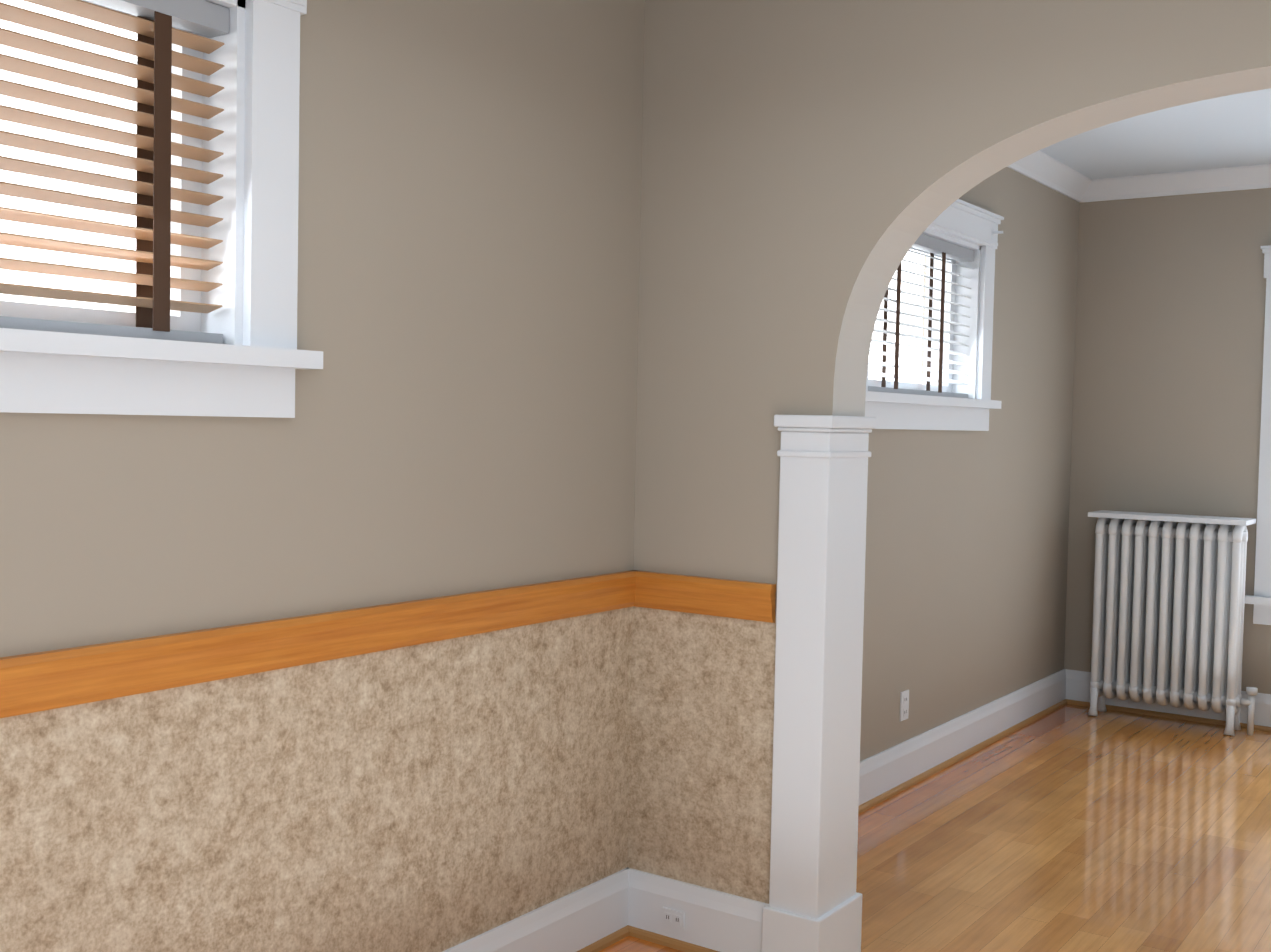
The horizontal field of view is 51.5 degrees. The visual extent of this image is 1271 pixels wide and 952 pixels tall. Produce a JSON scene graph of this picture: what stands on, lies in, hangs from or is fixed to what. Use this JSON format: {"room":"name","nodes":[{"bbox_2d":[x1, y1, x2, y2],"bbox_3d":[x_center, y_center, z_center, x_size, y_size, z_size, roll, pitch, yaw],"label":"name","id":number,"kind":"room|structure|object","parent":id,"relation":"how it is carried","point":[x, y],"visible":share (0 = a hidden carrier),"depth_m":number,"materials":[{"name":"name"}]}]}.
{"room":"empty dining room","nodes":[
{"label":"empty dining room","id":0,"kind":"room"},
{"bbox_2d":[0,0,1079,951],"bbox_3d":[-0.086,-0.082,3.600,0.250,2.600,8.050,3,3,35],"label":"wall","id":1,"kind":"structure","parent":0,"point":[465,420],"depth_m":2.87,"materials":[{"name":"paint"}]},
{"bbox_2d":[0,0,322,417],"bbox_3d":[-1.105,-0.553,2.036,0.302,0.904,1.390,3,3,35],"label":"window","id":2,"kind":"structure","parent":1,"relation":"in","point":[251,363],"depth_m":2.44,"materials":[{"name":"white wood"}]},
{"bbox_2d":[0,0,228,343],"bbox_3d":[-1.080,-0.541,2.018,0.056,0.616,1.060,3,3,35],"label":"window blind","id":3,"kind":"object","parent":2,"relation":"attached to","point":[152,23],"visible":0.98,"depth_m":2.29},
{"bbox_2d":[0,570,635,717],"bbox_3d":[-1.073,0.340,1.982,0.028,0.097,3.750,3,3,35],"label":"trim","id":4,"kind":"structure","parent":1,"relation":"attached to","point":[43,681],"depth_m":2.52,"materials":[{"name":"brown wood"}]},
{"bbox_2d":[443,867,634,951],"bbox_3d":[-1.088,1.179,2.014,0.033,0.168,3.750,3,3,35],"label":"baseboard","id":5,"kind":"structure","parent":1,"relation":"attached to","point":[601,914],"depth_m":3.34,"materials":[{"name":"white"}]},
{"bbox_2d":[899,690,908,720],"bbox_3d":[1.026,0.874,5.025,0.008,0.110,0.070,3,3,35],"label":"electrical outlet","id":6,"kind":"object","parent":1,"relation":"attached to","point":[904,705],"visible":1,"depth_m":5.02,"materials":[{"name":"white plastic"}]},
{"bbox_2d":[865,199,1003,430],"bbox_3d":[1.052,-0.633,5.103,0.302,0.904,1.390,3,3,35],"label":"window","id":7,"kind":"structure","parent":1,"relation":"in","point":[959,222],"depth_m":5.49,"materials":[{"name":"white wood"}]},
{"bbox_2d":[868,234,973,397],"bbox_3d":[1.077,-0.621,5.085,0.056,0.616,1.060,3,3,35],"label":"window blind","id":8,"kind":"object","parent":7,"relation":"attached to","point":[932,246],"visible":0.73,"depth_m":5.16,"materials":[{"name":"grey plastic"}]},
{"bbox_2d":[858,669,1069,813],"bbox_3d":[1.120,1.097,5.154,0.033,0.168,3.570,3,3,35],"label":"baseboard","id":9,"kind":"structure","parent":1,"relation":"attached to","point":[892,771],"depth_m":5.43,"materials":[{"name":"white"}]},
{"bbox_2d":[1007,150,1094,201],"bbox_3d":[1.206,-1.368,5.066,0.078,0.095,3.450,3,3,35],"label":"crown molding","id":10,"kind":"structure","parent":1,"relation":"attached to","point":[1039,166],"depth_m":6.13,"materials":[{"name":"white wood"}]},
{"bbox_2d":[599,704,1270,951],"bbox_3d":[1.836,1.372,2.285,5.020,0.120,8.050,3,3,35],"label":"floor","id":11,"kind":"structure","parent":0,"point":[1070,828],"depth_m":4.34,"materials":[{"name":"brown wood"}]},
{"bbox_2d":[761,415,875,951],"bbox_3d":[0.460,0.545,3.311,0.161,1.392,0.246,3,3,35],"label":"pilaster","id":12,"kind":"object","parent":11,"relation":"on","point":[815,902],"visible":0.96,"depth_m":3.23,"materials":[{"name":"white"}]},
{"bbox_2d":[1088,510,1257,735],"bbox_3d":[2.529,0.679,6.207,0.754,0.988,0.230,3,3,35],"label":"radiator","id":13,"kind":"object","parent":11,"relation":"on","point":[1168,608],"visible":1,"depth_m":6.17,"materials":[{"name":"white metal"}]},
{"bbox_2d":[627,0,1270,903],"bbox_3d":[1.901,0.012,2.284,4.520,2.600,0.180,3,3,35],"label":"wall","id":14,"kind":"structure","parent":0,"point":[813,170],"depth_m":3.28,"materials":[{"name":"paint"}]},
{"bbox_2d":[631,869,766,951],"bbox_3d":[0.168,1.149,3.402,0.373,0.168,0.033,3,3,35],"label":"baseboard","id":15,"kind":"structure","parent":14,"relation":"attached to","point":[715,921],"depth_m":3.41,"materials":[{"name":"white"}]},
{"bbox_2d":[662,907,684,928],"bbox_3d":[0.099,1.154,3.444,0.066,0.042,0.008,3,3,35],"label":"electrical outlet","id":16,"kind":"object","parent":15,"relation":"attached to","point":[673,917],"visible":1,"depth_m":3.44,"materials":[{"name":"white plastic"}]},
{"bbox_2d":[636,570,775,622],"bbox_3d":[0.175,0.309,3.379,0.403,0.097,0.028,3,3,35],"label":"trim","id":17,"kind":"structure","parent":14,"relation":"attached to","point":[755,601],"depth_m":3.36,"materials":[{"name":"brown wood"}]},
{"bbox_2d":[1040,88,1270,178],"bbox_3d":[1.892,-1.345,2.176,5.020,0.120,8.050,3,3,35],"label":"ceiling","id":18,"kind":"structure","parent":0,"point":[1233,130],"depth_m":5.58,"materials":[{"name":"white paint"}]},
{"bbox_2d":[1064,188,1270,693],"bbox_3d":[4.209,-0.065,5.348,4.770,2.600,0.250,3,3,35],"label":"wall","id":19,"kind":"structure","parent":0,"point":[1169,344],"depth_m":6.34,"materials":[{"name":"paint"}]},
{"bbox_2d":[1070,670,1270,731],"bbox_3d":[4.001,1.148,5.354,4.520,0.168,0.033,3,3,35],"label":"baseboard","id":20,"kind":"structure","parent":19,"relation":"attached to","point":[1079,680],"depth_m":6.35,"materials":[{"name":"white"}]},
{"bbox_2d":[1079,164,1270,202],"bbox_3d":[4.038,-1.317,5.235,4.520,0.095,0.078,3,3,35],"label":"crown molding","id":21,"kind":"structure","parent":19,"relation":"attached to","point":[1254,176],"depth_m":6.24,"materials":[{"name":"white wood"}]},
{"bbox_2d":[1245,245,1270,624],"bbox_3d":[4.088,-0.132,5.385,2.855,1.744,0.287,3,3,35],"label":"window","id":22,"kind":"structure","parent":19,"relation":"in","point":[1260,599],"depth_m":6.09,"materials":[{"name":"white wood"}]},
{"label":"outside","id":23,"kind":"structure","parent":0,"visible":0},
{"bbox_2d":[0,0,923,383],"bbox_3d":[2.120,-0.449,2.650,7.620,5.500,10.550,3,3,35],"label":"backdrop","id":24,"kind":"structure","parent":23,"point":[80,284],"depth_m":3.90,"materials":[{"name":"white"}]}
]}

